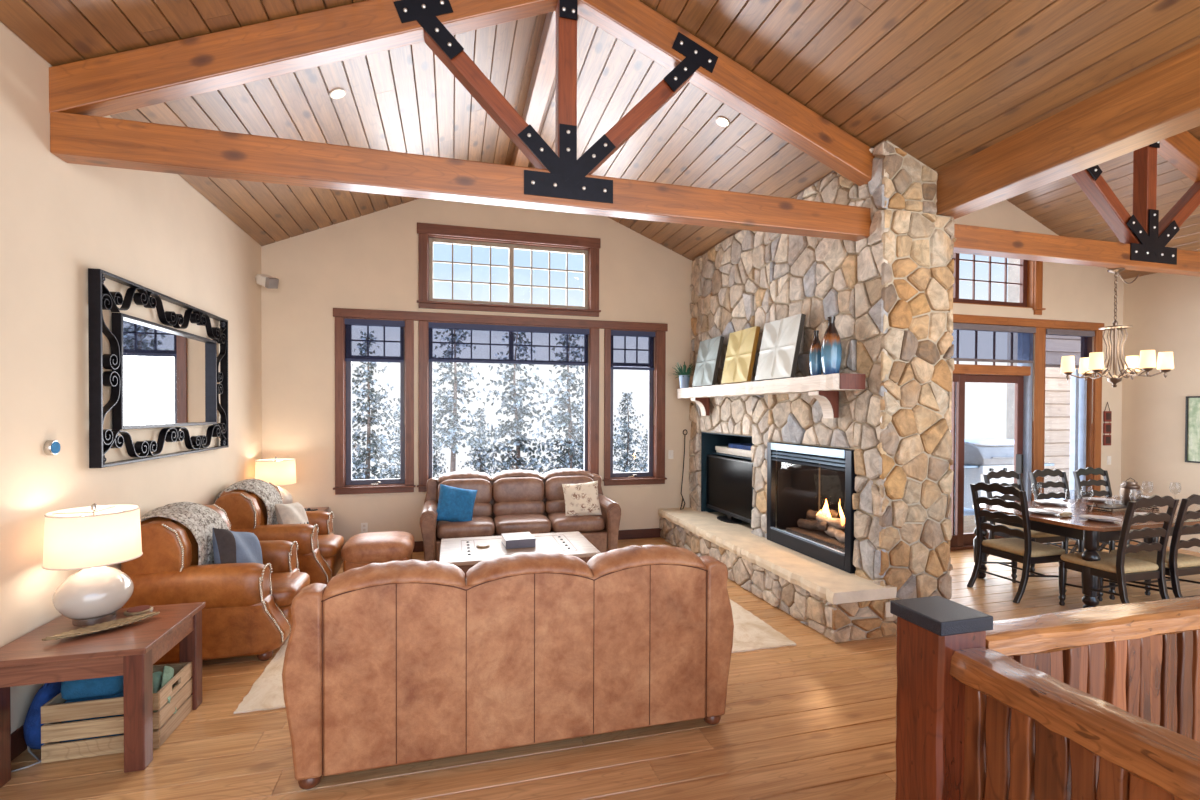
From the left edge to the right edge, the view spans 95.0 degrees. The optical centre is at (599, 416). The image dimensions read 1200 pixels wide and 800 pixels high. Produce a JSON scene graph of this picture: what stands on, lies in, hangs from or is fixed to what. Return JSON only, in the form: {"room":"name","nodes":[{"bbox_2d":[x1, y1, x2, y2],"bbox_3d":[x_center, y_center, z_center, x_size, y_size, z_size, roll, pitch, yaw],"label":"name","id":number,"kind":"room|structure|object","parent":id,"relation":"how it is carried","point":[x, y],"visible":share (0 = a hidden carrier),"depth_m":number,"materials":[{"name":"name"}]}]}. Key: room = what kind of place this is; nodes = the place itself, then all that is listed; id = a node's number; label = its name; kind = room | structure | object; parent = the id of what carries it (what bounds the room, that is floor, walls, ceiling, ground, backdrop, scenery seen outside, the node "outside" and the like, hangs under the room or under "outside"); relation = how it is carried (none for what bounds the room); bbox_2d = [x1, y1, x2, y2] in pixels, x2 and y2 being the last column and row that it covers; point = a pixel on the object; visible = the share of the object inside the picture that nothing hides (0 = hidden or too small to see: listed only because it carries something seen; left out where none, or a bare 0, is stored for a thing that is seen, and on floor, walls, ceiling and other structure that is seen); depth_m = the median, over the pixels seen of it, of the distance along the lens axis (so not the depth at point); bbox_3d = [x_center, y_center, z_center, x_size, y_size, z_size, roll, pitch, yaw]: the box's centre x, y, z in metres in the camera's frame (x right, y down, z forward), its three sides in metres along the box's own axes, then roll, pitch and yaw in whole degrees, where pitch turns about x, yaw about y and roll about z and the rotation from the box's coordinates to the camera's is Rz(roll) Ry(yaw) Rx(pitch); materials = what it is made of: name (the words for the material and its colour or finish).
{"room":"living room","nodes":[
{"label":"living room","id":0,"kind":"room"},
{"bbox_2d":[0,21,261,732],"bbox_3d":[-2.725,-0.106,1.623,0.160,3.660,9.750,0,1,-15],"label":"wall","id":1,"kind":"structure","parent":0,"point":[60,220],"depth_m":3.17,"materials":[{"name":"beige paint"}]},
{"bbox_2d":[11,725,26,760],"bbox_3d":[-2.643,1.659,1.655,0.016,0.130,9.730,0,1,-15],"label":"baseboard","id":2,"kind":"structure","parent":1,"relation":"attached to","point":[18,744],"depth_m":2.77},
{"bbox_2d":[88,268,228,467],"bbox_3d":[-3.306,-0.303,4.266,0.063,1.205,1.960,0,1,-15],"label":"wall mirror","id":3,"kind":"object","parent":1,"relation":"attached to","point":[160,375],"visible":1,"depth_m":3.96,"materials":[{"name":"metal"}]},
{"bbox_2d":[123,319,210,425],"bbox_3d":[-3.330,-0.303,4.259,0.008,0.735,1.470,0,1,-15],"label":"mirror glass","id":4,"kind":"object","parent":3,"relation":"on","point":[167,374],"depth_m":4.15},
{"bbox_2d":[49,0,874,240],"bbox_3d":[-0.437,-2.284,3.750,5.644,1.676,0.160,0,1,-15],"label":"roof truss","id":5,"kind":"object","parent":1,"relation":"attached to","point":[82,93],"visible":0.96,"depth_m":3.57,"materials":[{"name":"brown wood"}]},
{"bbox_2d":[511,11,555,166],"bbox_3d":[0.174,-3.009,2.368,0.160,0.190,9.750,0,1,-15],"label":"ridge beam","id":6,"kind":"structure","parent":5,"relation":"on","point":[544,71],"depth_m":4.86,"materials":[{"name":"wood"}]},
{"bbox_2d":[261,198,692,543],"bbox_3d":[-1.113,-0.772,7.179,6.231,4.887,0.160,0,1,-15],"label":"wall","id":7,"kind":"structure","parent":0,"point":[369,261],"depth_m":6.70,"materials":[{"name":"beige paint"}]},
{"bbox_2d":[333,317,415,494],"bbox_3d":[-2.739,-0.132,6.716,0.930,2.115,0.205,0,1,-15],"label":"window","id":8,"kind":"structure","parent":7,"relation":"in","point":[344,484],"depth_m":6.69,"materials":[{"name":"brown wood"}]},
{"bbox_2d":[345,319,404,362],"bbox_3d":[-2.737,-0.546,6.700,0.695,1.277,0.068,0,1,-15],"label":"roller shade","id":9,"kind":"object","parent":8,"relation":"attached to","point":[360,322],"visible":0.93,"depth_m":6.67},
{"bbox_2d":[333,308,667,331],"bbox_3d":[-1.117,-1.240,7.071,4.245,0.105,0.036,0,1,-15],"label":"trim","id":10,"kind":"structure","parent":7,"relation":"attached to","point":[337,312],"depth_m":6.99,"materials":[{"name":"brown wood"}]},
{"bbox_2d":[417,320,598,491],"bbox_3d":[-1.143,-0.131,7.144,2.345,2.115,0.205,0,1,-15],"label":"window","id":11,"kind":"structure","parent":7,"relation":"in","point":[591,392],"depth_m":7.11,"materials":[{"name":"brown wood"}]},
{"bbox_2d":[429,322,588,385],"bbox_3d":[-1.146,-0.555,7.127,2.070,1.257,0.068,0,1,-15],"label":"roller shade","id":12,"kind":"object","parent":11,"relation":"attached to","point":[433,325],"visible":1,"depth_m":7.09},
{"bbox_2d":[417,233,600,316],"bbox_3d":[-1.140,-1.801,7.126,2.340,0.915,0.205,0,1,-15],"label":"window","id":13,"kind":"structure","parent":7,"relation":"in","point":[426,300],"depth_m":7.13,"materials":[{"name":"brown wood"}]},
{"bbox_2d":[417,222,600,248],"bbox_3d":[-1.123,-2.323,7.057,2.335,0.130,0.036,0,1,-15],"label":"trim","id":14,"kind":"structure","parent":7,"relation":"attached to","point":[424,228],"depth_m":7.02,"materials":[{"name":"brown wood"}]},
{"bbox_2d":[413,528,661,551],"bbox_3d":[-1.340,1.607,7.054,5.331,0.130,0.016,0,1,-15],"label":"baseboard","id":15,"kind":"structure","parent":7,"relation":"attached to","point":[652,532],"depth_m":7.53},
{"bbox_2d":[602,329,666,485],"bbox_3d":[0.465,-0.130,7.576,0.915,2.115,0.205,0,1,-15],"label":"window","id":16,"kind":"structure","parent":7,"relation":"in","point":[655,474],"depth_m":7.59,"materials":[{"name":"brown wood"}]},
{"bbox_2d":[611,330,654,424],"bbox_3d":[0.445,-0.534,7.554,0.655,1.297,0.068,0,1,-15],"label":"roller shade","id":17,"kind":"object","parent":16,"relation":"attached to","point":[613,332],"visible":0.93,"depth_m":7.53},
{"bbox_2d":[0,0,1199,260],"bbox_3d":[0.253,-2.590,2.394,6.112,1.378,9.750,0,1,-15],"label":"ceiling","id":18,"kind":"structure","parent":0,"point":[944,82],"depth_m":3.96,"materials":[{"name":"brown wood"}]},
{"bbox_2d":[0,515,1199,799],"bbox_3d":[2.725,1.786,3.227,11.201,0.120,9.982,0,1,-15],"label":"floor","id":19,"kind":"structure","parent":0,"point":[814,718],"depth_m":2.84,"materials":[{"name":"brown wood"}]},
{"bbox_2d":[23,682,61,748],"bbox_3d":[-2.888,1.537,2.887,0.120,0.347,0.280,0,1,-15],"label":"fabric bag","id":20,"kind":"object","parent":19,"relation":"on","point":[32,725],"visible":0.3,"depth_m":2.78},
{"bbox_2d":[0,602,204,787],"bbox_3d":[-2.608,1.411,2.888,0.680,0.600,0.670,0,1,-15],"label":"table","id":21,"kind":"object","parent":19,"relation":"on","point":[131,651],"visible":0.71,"depth_m":2.66,"materials":[{"name":"brown wood"}]},
{"bbox_2d":[41,503,142,625],"bbox_3d":[-2.756,0.789,2.997,0.407,0.640,0.407,0,1,-15],"label":"table lamp","id":22,"kind":"object","parent":21,"relation":"on","point":[93,538],"visible":1,"depth_m":2.89,"materials":[{"name":"ceramic"}]},
{"bbox_2d":[42,612,159,640],"bbox_3d":[-2.580,1.093,2.862,0.115,0.036,0.463,1,1,37],"label":"tray","id":23,"kind":"object","parent":21,"relation":"on","point":[117,623],"visible":1,"depth_m":2.86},
{"bbox_2d":[41,662,191,762],"bbox_3d":[-2.564,1.565,2.954,0.496,0.282,0.380,0,1,-15],"label":"wooden crate","id":24,"kind":"object","parent":19,"relation":"on","point":[55,711],"visible":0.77,"depth_m":2.77,"materials":[{"name":"brown wood"}]},
{"bbox_2d":[59,675,123,742],"bbox_3d":[-2.641,1.505,2.933,0.280,0.387,0.280,0,1,-15],"label":"folded throw","id":25,"kind":"object","parent":24,"relation":"on","point":[104,687],"visible":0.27,"depth_m":2.81,"materials":[{"name":"fabric"}]},
{"bbox_2d":[153,666,173,710],"bbox_3d":[-2.386,1.470,2.980,0.105,0.184,0.224,0,1,-32],"label":"rolled towel","id":26,"kind":"object","parent":24,"relation":"in","point":[159,680],"visible":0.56,"depth_m":3.00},
{"bbox_2d":[121,504,309,664],"bbox_3d":[-2.755,1.188,4.099,1.005,1.020,0.914,0,1,-15],"label":"leather armchair","id":27,"kind":"object","parent":19,"relation":"on","point":[246,611],"visible":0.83,"depth_m":3.72,"materials":[{"name":"brown leather"}]},
{"bbox_2d":[140,502,228,564],"bbox_3d":[-3.045,0.908,3.991,0.464,0.566,0.551,0,1,-15],"label":"knitted throw","id":28,"kind":"object","parent":27,"relation":"on","point":[200,519],"visible":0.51,"depth_m":3.90,"materials":[{"name":"fabric"}]},
{"bbox_2d":[173,521,197,564],"bbox_3d":[-2.988,0.978,4.034,0.242,0.523,0.530,0,1,-15],"label":"cushion","id":29,"kind":"object","parent":27,"relation":"on","point":[191,537],"depth_m":3.85,"materials":[{"name":"brown leather"}]},
{"bbox_2d":[212,528,262,563],"bbox_3d":[-2.679,1.027,4.077,0.249,0.478,0.506,0,1,9],"label":"throw pillow","id":30,"kind":"object","parent":27,"relation":"on","point":[229,546],"visible":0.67,"depth_m":3.97,"materials":[{"name":"blue fabric"}]},
{"bbox_2d":[271,572,309,606],"bbox_3d":[-2.632,1.313,4.134,0.750,0.170,0.510,0,1,-15],"label":"seat cushion","id":31,"kind":"object","parent":27,"relation":"on","point":[285,586],"depth_m":4.07,"materials":[{"name":"brown leather"}]},
{"bbox_2d":[215,482,343,584],"bbox_3d":[-3.100,1.173,5.425,1.005,1.020,0.914,0,1,-15],"label":"leather armchair","id":32,"kind":"object","parent":19,"relation":"on","point":[319,549],"visible":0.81,"depth_m":5.09,"materials":[{"name":"brown leather"}]},
{"bbox_2d":[215,478,282,524],"bbox_3d":[-3.403,0.887,5.361,0.463,0.550,0.488,0,1,-15],"label":"knitted throw","id":33,"kind":"object","parent":32,"relation":"on","point":[268,493],"visible":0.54,"depth_m":5.27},
{"bbox_2d":[247,491,266,524],"bbox_3d":[-3.334,0.963,5.360,0.242,0.523,0.530,0,1,-15],"label":"cushion","id":34,"kind":"object","parent":32,"relation":"on","point":[261,504],"depth_m":5.21,"materials":[{"name":"brown leather"}]},
{"bbox_2d":[275,502,308,523],"bbox_3d":[-3.032,1.023,5.431,0.240,0.392,0.422,0,1,5],"label":"throw pillow","id":35,"kind":"object","parent":32,"relation":"on","point":[293,513],"visible":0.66,"depth_m":5.32,"materials":[{"name":"fabric"}]},
{"bbox_2d":[318,535,343,557],"bbox_3d":[-2.977,1.298,5.460,0.750,0.170,0.510,0,1,-15],"label":"seat cushion","id":36,"kind":"object","parent":32,"relation":"on","point":[330,546],"depth_m":5.38,"materials":[{"name":"brown leather"}]},
{"bbox_2d":[306,507,328,511],"bbox_3d":[-3.472,1.374,6.146,0.680,0.600,0.670,0,1,-15],"label":"table","id":37,"kind":"object","parent":19,"relation":"on","point":[326,509],"visible":0.11,"depth_m":6.43,"materials":[{"name":"brown wood"}]},
{"bbox_2d":[255,456,296,503],"bbox_3d":[-3.590,0.754,6.086,0.407,0.640,0.407,0,1,-15],"label":"table lamp","id":38,"kind":"object","parent":37,"relation":"on","point":[276,471],"visible":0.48,"depth_m":5.96,"materials":[{"name":"fabric"}]},
{"bbox_2d":[282,545,733,789],"bbox_3d":[-0.459,1.210,3.193,2.254,1.011,0.943,0,1,-15],"label":"leather sofa","id":39,"kind":"object","parent":19,"relation":"on","point":[392,663],"visible":1,"depth_m":2.71,"materials":[{"name":"brown leather"}]},
{"bbox_2d":[234,600,795,713],"bbox_3d":[-0.647,1.690,4.867,3.717,0.011,2.551,0,1,-15],"label":"area rug","id":40,"kind":"object","parent":19,"relation":"on","point":[751,633],"visible":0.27,"depth_m":4.02,"materials":[{"name":"carpet"}]},
{"bbox_2d":[341,531,414,571],"bbox_3d":[-2.255,1.436,5.624,0.670,0.470,0.620,0,1,-15],"label":"leather ottoman","id":41,"kind":"object","parent":40,"relation":"on","point":[362,549],"visible":0.56,"depth_m":5.37,"materials":[{"name":"brown leather"}]},
{"bbox_2d":[439,531,600,577],"bbox_3d":[-0.794,1.450,5.271,1.420,0.459,0.920,0,1,-15],"label":"coffee table","id":42,"kind":"object","parent":40,"relation":"on","point":[463,553],"visible":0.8,"depth_m":5.14,"materials":[{"name":"wood"}]},
{"bbox_2d":[501,532,535,548],"bbox_3d":[-0.788,1.185,5.289,0.280,0.082,0.302,0,1,-18],"label":"book","id":43,"kind":"object","parent":42,"relation":"on","point":[519,539],"visible":1,"depth_m":5.18,"materials":[{"name":"paper"}]},
{"bbox_2d":[420,468,620,560],"bbox_3d":[-0.954,1.173,6.602,2.264,1.011,0.943,0,1,-15],"label":"leather sofa","id":44,"kind":"object","parent":19,"relation":"on","point":[511,501],"visible":0.75,"depth_m":6.57,"materials":[{"name":"brown leather"}]},
{"bbox_2d":[436,484,477,521],"bbox_3d":[-1.629,0.995,6.222,0.484,0.479,0.241,0,1,-15],"label":"throw pillow","id":45,"kind":"object","parent":44,"relation":"on","point":[455,504],"visible":0.94,"depth_m":6.16,"materials":[{"name":"blue fabric"}]},
{"bbox_2d":[438,478,491,502],"bbox_3d":[-1.636,0.915,6.659,0.639,0.346,0.253,0,1,-15],"label":"cushion","id":46,"kind":"object","parent":44,"relation":"on","point":[483,485],"depth_m":6.59,"materials":[{"name":"brown leather"}]},
{"bbox_2d":[436,516,494,538],"bbox_3d":[-1.540,1.264,6.301,0.637,0.190,0.530,0,1,-15],"label":"seat cushion","id":47,"kind":"object","parent":44,"relation":"on","point":[480,526],"depth_m":6.08,"materials":[{"name":"brown leather"}]},
{"bbox_2d":[492,501,544,515],"bbox_3d":[-1.005,1.131,6.789,0.639,0.233,0.223,0,1,-15],"label":"lumbar cushion","id":48,"kind":"object","parent":44,"relation":"on","point":[498,507],"depth_m":6.69,"materials":[{"name":"brown leather"}]},
{"bbox_2d":[492,477,544,502],"bbox_3d":[-1.014,0.915,6.826,0.639,0.346,0.253,0,1,-15],"label":"cushion","id":49,"kind":"object","parent":44,"relation":"on","point":[504,489],"depth_m":6.72,"materials":[{"name":"brown leather"}]},
{"bbox_2d":[494,513,550,535],"bbox_3d":[-0.918,1.264,6.467,0.637,0.190,0.530,0,1,-15],"label":"seat cushion","id":50,"kind":"object","parent":44,"relation":"on","point":[534,523],"depth_m":6.26,"materials":[{"name":"brown leather"}]},
{"bbox_2d":[544,500,564,513],"bbox_3d":[-0.383,1.131,6.956,0.639,0.233,0.223,0,1,-15],"label":"lumbar cushion","id":51,"kind":"object","parent":44,"relation":"on","point":[550,506],"depth_m":6.81,"materials":[{"name":"brown leather"}]},
{"bbox_2d":[544,475,592,499],"bbox_3d":[-0.393,0.916,6.993,0.639,0.346,0.253,0,1,-15],"label":"cushion","id":52,"kind":"object","parent":44,"relation":"on","point":[553,489],"depth_m":6.86,"materials":[{"name":"brown leather"}]},
{"bbox_2d":[547,512,604,532],"bbox_3d":[-0.297,1.265,6.634,0.637,0.190,0.530,0,1,-15],"label":"seat cushion","id":53,"kind":"object","parent":44,"relation":"on","point":[559,522],"depth_m":6.41,"materials":[{"name":"brown leather"}]},
{"bbox_2d":[562,481,601,515],"bbox_3d":[-0.219,0.990,6.600,0.426,0.433,0.254,0,1,-22],"label":"throw pillow","id":54,"kind":"object","parent":44,"relation":"on","point":[581,499],"visible":0.98,"depth_m":6.54,"materials":[{"name":"fabric"}]},
{"bbox_2d":[658,140,955,642],"bbox_3d":[1.833,-0.239,6.003,1.212,3.864,3.663,0,1,-15],"label":"stone fireplace","id":55,"kind":"object","parent":19,"relation":"on","point":[889,292],"depth_m":4.45,"materials":[{"name":"stone"}]},
{"bbox_2d":[707,455,752,523],"bbox_3d":[1.611,0.899,6.842,0.248,0.770,1.200,0,1,-15],"label":"television","id":56,"kind":"object","parent":55,"relation":"on","point":[729,480],"visible":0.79,"depth_m":6.77,"materials":[{"name":"black plastic"}]},
{"bbox_2d":[677,373,865,417],"bbox_3d":[1.588,-0.185,5.957,0.245,0.365,3.272,0,1,-15],"label":"mantel shelf","id":57,"kind":"object","parent":55,"relation":"attached to","point":[825,388],"visible":1,"depth_m":4.94,"materials":[{"name":"wood"}]},
{"bbox_2d":[672,362,694,387],"bbox_3d":[1.112,-0.558,7.342,0.355,0.347,0.369,0,1,-15],"label":"potted plant","id":58,"kind":"object","parent":57,"relation":"on","point":[684,377],"visible":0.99,"depth_m":7.29,"materials":[{"name":"green plant"}]},
{"bbox_2d":[692,336,723,386],"bbox_3d":[1.341,-0.680,6.891,0.174,0.598,0.570,0,1,-15],"label":"relief panel","id":59,"kind":"object","parent":57,"relation":"on","point":[709,352],"visible":0.99,"depth_m":6.79,"materials":[{"name":"silver paint"}]},
{"bbox_2d":[721,326,759,383],"bbox_3d":[1.549,-0.672,6.113,0.174,0.598,0.580,0,1,-15],"label":"relief panel","id":60,"kind":"object","parent":57,"relation":"on","point":[742,344],"visible":0.99,"depth_m":6.02,"materials":[{"name":"gold metal"}]},
{"bbox_2d":[755,313,805,380],"bbox_3d":[1.746,-0.663,5.379,0.174,0.598,0.620,0,1,-15],"label":"relief panel","id":61,"kind":"object","parent":57,"relation":"on","point":[781,339],"visible":1,"depth_m":5.29,"materials":[{"name":"silver metal"}]},
{"bbox_2d":[809,330,821,375],"bbox_3d":[1.896,-0.556,4.820,0.115,0.400,0.115,0,1,-15],"label":"vase","id":62,"kind":"object","parent":57,"relation":"on","point":[815,365],"visible":0.8,"depth_m":4.78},
{"bbox_2d":[821,316,841,374],"bbox_3d":[1.948,-0.597,4.627,0.166,0.487,0.166,0,1,-15],"label":"vase","id":63,"kind":"object","parent":57,"relation":"on","point":[831,347],"visible":0.89,"depth_m":4.57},
{"bbox_2d":[767,442,856,573],"bbox_3d":[2.211,0.788,5.273,0.595,1.029,1.270,0,1,-15],"label":"gas fireplace insert","id":64,"kind":"object","parent":55,"relation":"on","point":[825,535],"visible":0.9,"depth_m":5.52,"materials":[{"name":"black metal"}]},
{"bbox_2d":[771,443,846,458],"bbox_3d":[1.957,0.311,5.199,0.065,0.075,1.120,0,1,-15],"label":"hood","id":65,"kind":"object","parent":64,"relation":"attached to","point":[803,449],"depth_m":5.12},
{"bbox_2d":[786,527,844,551],"bbox_3d":[2.236,1.167,5.284,0.420,0.050,0.900,0,1,-15],"label":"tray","id":66,"kind":"object","parent":64,"relation":"on","point":[818,536],"depth_m":5.25,"materials":[{"name":"metal"}]},
{"bbox_2d":[936,43,1199,218],"bbox_3d":[3.583,-1.767,1.563,0.240,0.355,6.400,0,1,-15],"label":"beam","id":67,"kind":"structure","parent":55,"relation":"attached to","point":[1160,102],"depth_m":3.41,"materials":[{"name":"wood"}]},
{"bbox_2d":[890,596,992,799],"bbox_3d":[1.128,1.185,1.833,0.208,1.100,0.208,0,1,-15],"label":"newel post","id":68,"kind":"object","parent":19,"relation":"on","point":[930,704],"visible":0.89,"depth_m":1.76,"materials":[{"name":"brown wood"}]},
{"bbox_2d":[967,482,1066,602],"bbox_3d":[4.059,1.169,5.358,0.632,1.078,0.536,0,1,-15],"label":"dining chair","id":69,"kind":"object","parent":19,"relation":"on","point":[1025,551],"visible":0.93,"depth_m":5.25,"materials":[{"name":"brown wood"}]},
{"bbox_2d":[983,470,1067,574],"bbox_3d":[4.799,1.163,6.230,0.536,1.078,0.632,0,1,-15],"label":"dining chair","id":70,"kind":"object","parent":19,"relation":"on","point":[1036,536],"visible":0.41,"depth_m":6.33,"materials":[{"name":"brown wood"}]},
{"bbox_2d":[1030,468,1114,552],"bbox_3d":[5.484,1.163,6.414,0.536,1.078,0.632,0,1,-15],"label":"dining chair","id":71,"kind":"object","parent":19,"relation":"on","point":[1046,472],"visible":0.37,"depth_m":6.60,"materials":[{"name":"brown wood"}]},
{"bbox_2d":[950,647,1199,799],"bbox_3d":[1.310,1.237,1.213,0.160,1.010,1.137,0,1,-15],"label":"guard rail","id":72,"kind":"object","parent":19,"relation":"on","point":[1030,734],"visible":1,"depth_m":1.47,"materials":[{"name":"brown wood"}]},
{"bbox_2d":[972,497,1199,607],"bbox_3d":[5.395,1.327,5.646,2.750,0.765,1.240,0,1,-15],"label":"dining table","id":73,"kind":"object","parent":19,"relation":"on","point":[1090,532],"visible":0.5,"depth_m":5.08,"materials":[{"name":"brown wood"}]},
{"bbox_2d":[1086,502,1158,511],"bbox_3d":[5.346,0.908,5.618,1.008,0.106,0.222,0,1,-15],"label":"tray stand","id":74,"kind":"object","parent":73,"relation":"on","point":[1103,506],"visible":0.53,"depth_m":5.54,"materials":[{"name":"silver wood"}]},
{"bbox_2d":[1086,503,1158,508],"bbox_3d":[5.346,0.908,5.618,0.720,0.012,0.200,0,1,-15],"label":"table runner","id":75,"kind":"object","parent":74,"relation":"on","point":[1104,506],"depth_m":5.58,"materials":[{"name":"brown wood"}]},
{"bbox_2d":[1120,478,1140,504],"bbox_3d":[5.443,0.761,5.642,0.160,0.278,0.160,0,1,-15],"label":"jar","id":76,"kind":"object","parent":74,"relation":"on","point":[1128,488],"visible":0.79,"depth_m":5.60,"materials":[{"name":"grey metal"}]},
{"bbox_2d":[985,595,1199,741],"bbox_3d":[2.464,1.218,2.162,2.557,1.035,0.138,0,1,-15],"label":"guard rail","id":77,"kind":"object","parent":19,"relation":"on","point":[1151,673],"visible":0.54,"depth_m":1.98,"materials":[{"name":"brown wood"}]},
{"bbox_2d":[1069,467,1158,552],"bbox_3d":[6.160,1.163,6.596,0.536,1.078,0.632,0,1,-15],"label":"dining chair","id":78,"kind":"object","parent":19,"relation":"on","point":[1089,470],"visible":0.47,"depth_m":6.79,"materials":[{"name":"brown wood"}]},
{"bbox_2d":[1058,495,1178,605],"bbox_3d":[4.504,1.177,4.783,0.536,1.078,0.632,0,1,-15],"label":"dining chair","id":79,"kind":"object","parent":19,"relation":"on","point":[1119,568],"visible":0.95,"depth_m":4.62,"materials":[{"name":"brown wood"}]},
{"bbox_2d":[1109,494,1199,599],"bbox_3d":[5.112,1.177,4.946,0.536,1.078,0.632,0,1,-15],"label":"dining chair","id":80,"kind":"object","parent":19,"relation":"on","point":[1177,564],"visible":0.78,"depth_m":4.73,"materials":[{"name":"brown wood"}]},
{"bbox_2d":[953,200,1123,542],"bbox_3d":[4.907,-0.678,7.123,5.370,4.740,0.189,0,1,-15],"label":"wall","id":81,"kind":"structure","parent":0,"point":[1071,292],"depth_m":7.47,"materials":[{"name":"beige paint"}]},
{"bbox_2d":[953,323,1035,420],"bbox_3d":[4.587,-0.561,6.946,2.330,1.232,0.068,0,1,-15],"label":"roller shade","id":82,"kind":"object","parent":81,"relation":"attached to","point":[956,326],"visible":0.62,"depth_m":7.05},
{"bbox_2d":[950,327,1044,550],"bbox_3d":[4.624,0.252,7.058,2.590,2.880,0.190,0,1,-15],"label":"door","id":83,"kind":"structure","parent":81,"relation":"in","point":[1028,433],"depth_m":7.25,"materials":[{"name":"brown wood"}]},
{"bbox_2d":[952,253,1045,314],"bbox_3d":[4.621,-1.855,7.015,2.560,1.005,0.205,0,1,-15],"label":"window","id":84,"kind":"structure","parent":81,"relation":"in","point":[1031,272],"depth_m":7.25,"materials":[{"name":"brown wood"}]},
{"bbox_2d":[953,314,1103,330],"bbox_3d":[5.167,-1.239,7.100,3.660,0.105,0.036,0,1,-15],"label":"trim","id":85,"kind":"structure","parent":81,"relation":"attached to","point":[957,318],"depth_m":7.19,"materials":[{"name":"brown wood"}]},
{"bbox_2d":[1043,328,1102,499],"bbox_3d":[6.394,0.086,7.513,1.075,2.545,0.205,0,1,-15],"label":"window","id":86,"kind":"structure","parent":81,"relation":"in","point":[1088,345],"depth_m":7.57,"materials":[{"name":"brown wood"}]},
{"bbox_2d":[1045,329,1094,417],"bbox_3d":[6.346,-0.540,7.450,0.870,1.272,0.068,0,1,-15],"label":"roller shade","id":87,"kind":"object","parent":86,"relation":"attached to","point":[1060,332],"visible":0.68,"depth_m":7.42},
{"bbox_2d":[1006,126,1199,278],"bbox_3d":[7.158,-2.498,3.420,2.667,1.241,8.150,0,1,-15],"label":"ceiling","id":88,"kind":"structure","parent":0,"point":[1060,205],"depth_m":6.65,"materials":[{"name":"brown wood"}]},
{"bbox_2d":[1121,273,1199,552],"bbox_3d":[8.455,-0.091,3.795,0.160,3.660,8.150,0,1,-15],"label":"wall","id":89,"kind":"structure","parent":0,"point":[1162,310],"depth_m":7.28,"materials":[{"name":"beige paint"}]},
{"bbox_2d":[954,131,1199,276],"bbox_3d":[5.351,-2.198,5.324,5.292,1.531,0.160,0,1,-15],"label":"roof truss","id":90,"kind":"object","parent":89,"relation":"attached to","point":[1143,238],"visible":0.56,"depth_m":5.20,"materials":[{"name":"brown wood"}]},
{"bbox_2d":[1060,268,1173,386],"bbox_3d":[5.007,-0.860,5.341,0.804,1.143,0.775,0,1,-15],"label":"chandelier","id":91,"kind":"object","parent":90,"relation":"hanging from","point":[1095,363],"visible":1,"depth_m":5.31,"materials":[{"name":"glass"}]},
{"bbox_2d":[1185,396,1199,462],"bbox_3d":[7.628,0.163,6.501,0.035,0.840,1.080,0,1,-15],"label":"framed picture","id":92,"kind":"object","parent":89,"relation":"attached to","point":[1192,411],"visible":1,"depth_m":6.96,"materials":[{"name":"black plastic"}]},
{"label":"outside","id":93,"kind":"structure","parent":0,"visible":0},
{"bbox_3d":[-1.355,7.036,43.619,110.000,11.048,70.000,0,1,-15],"label":"ground","id":94,"kind":"structure","parent":93,"visible":0},
{"bbox_2d":[352,330,399,479],"bbox_3d":[-7.260,0.327,17.168,3.796,6.069,3.736,1,1,31],"label":"pine tree","id":95,"kind":"object","parent":94,"relation":"on","point":[359,464],"visible":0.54,"depth_m":17.12,"materials":[{"name":"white plant"}]},
{"bbox_2d":[376,399,399,478],"bbox_3d":[-7.898,1.678,22.213,3.037,4.855,2.989,0,1,-43],"label":"pine tree","id":96,"kind":"object","parent":94,"relation":"on","point":[397,451],"visible":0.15,"depth_m":22.06,"materials":[{"name":"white plant"}]},
{"bbox_2d":[433,329,497,472],"bbox_3d":[-4.376,-0.159,16.476,2.360,6.595,3.278,0,1,2],"label":"pine tree","id":97,"kind":"object","parent":94,"relation":"on","point":[451,439],"visible":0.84,"depth_m":16.34,"materials":[{"name":"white plant"}]},
{"bbox_2d":[458,408,498,473],"bbox_3d":[-5.308,1.995,24.438,2.391,4.788,2.502,0,1,5],"label":"pine tree","id":98,"kind":"object","parent":94,"relation":"on","point":[482,419],"visible":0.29,"depth_m":24.38,"materials":[{"name":"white plant"}]},
{"bbox_2d":[462,332,560,476],"bbox_3d":[-2.893,0.011,18.712,4.184,6.797,4.252,1,1,39],"label":"pine tree","id":99,"kind":"object","parent":94,"relation":"on","point":[516,427],"visible":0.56,"depth_m":18.56,"materials":[{"name":"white plant"}]},
{"bbox_2d":[519,334,583,474],"bbox_3d":[-0.884,-0.048,16.826,3.337,6.384,3.188,1,1,35],"label":"pine tree","id":100,"kind":"object","parent":94,"relation":"on","point":[565,418],"visible":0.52,"depth_m":16.71,"materials":[{"name":"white plant"}]},
{"bbox_2d":[613,392,647,471],"bbox_3d":[1.270,1.516,25.168,3.341,5.341,3.287,0,1,15],"label":"pine tree","id":101,"kind":"object","parent":94,"relation":"on","point":[628,443],"visible":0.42,"depth_m":25.09,"materials":[{"name":"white plant"}]},
{"bbox_2d":[1006,258,1080,493],"bbox_3d":[13.831,-1.256,12.974,10.560,6.435,0.280,0,1,-15],"label":"wall","id":102,"kind":"structure","parent":94,"relation":"on","point":[1057,387],"depth_m":11.79,"materials":[{"name":"brown wood"}]},
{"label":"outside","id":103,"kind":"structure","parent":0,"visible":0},
{"bbox_2d":[964,498,1141,541],"bbox_3d":[6.875,1.810,9.486,9.800,0.210,3.280,0,1,-15],"label":"deck","id":104,"kind":"object","parent":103,"point":[967,511],"depth_m":9.98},
{"bbox_2d":[950,439,1053,508],"bbox_3d":[6.966,1.047,9.728,2.140,1.310,0.704,0,1,-15],"label":"gas grill","id":105,"kind":"object","parent":104,"relation":"on","point":[981,456],"visible":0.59,"depth_m":9.43,"materials":[{"name":"white metal"}]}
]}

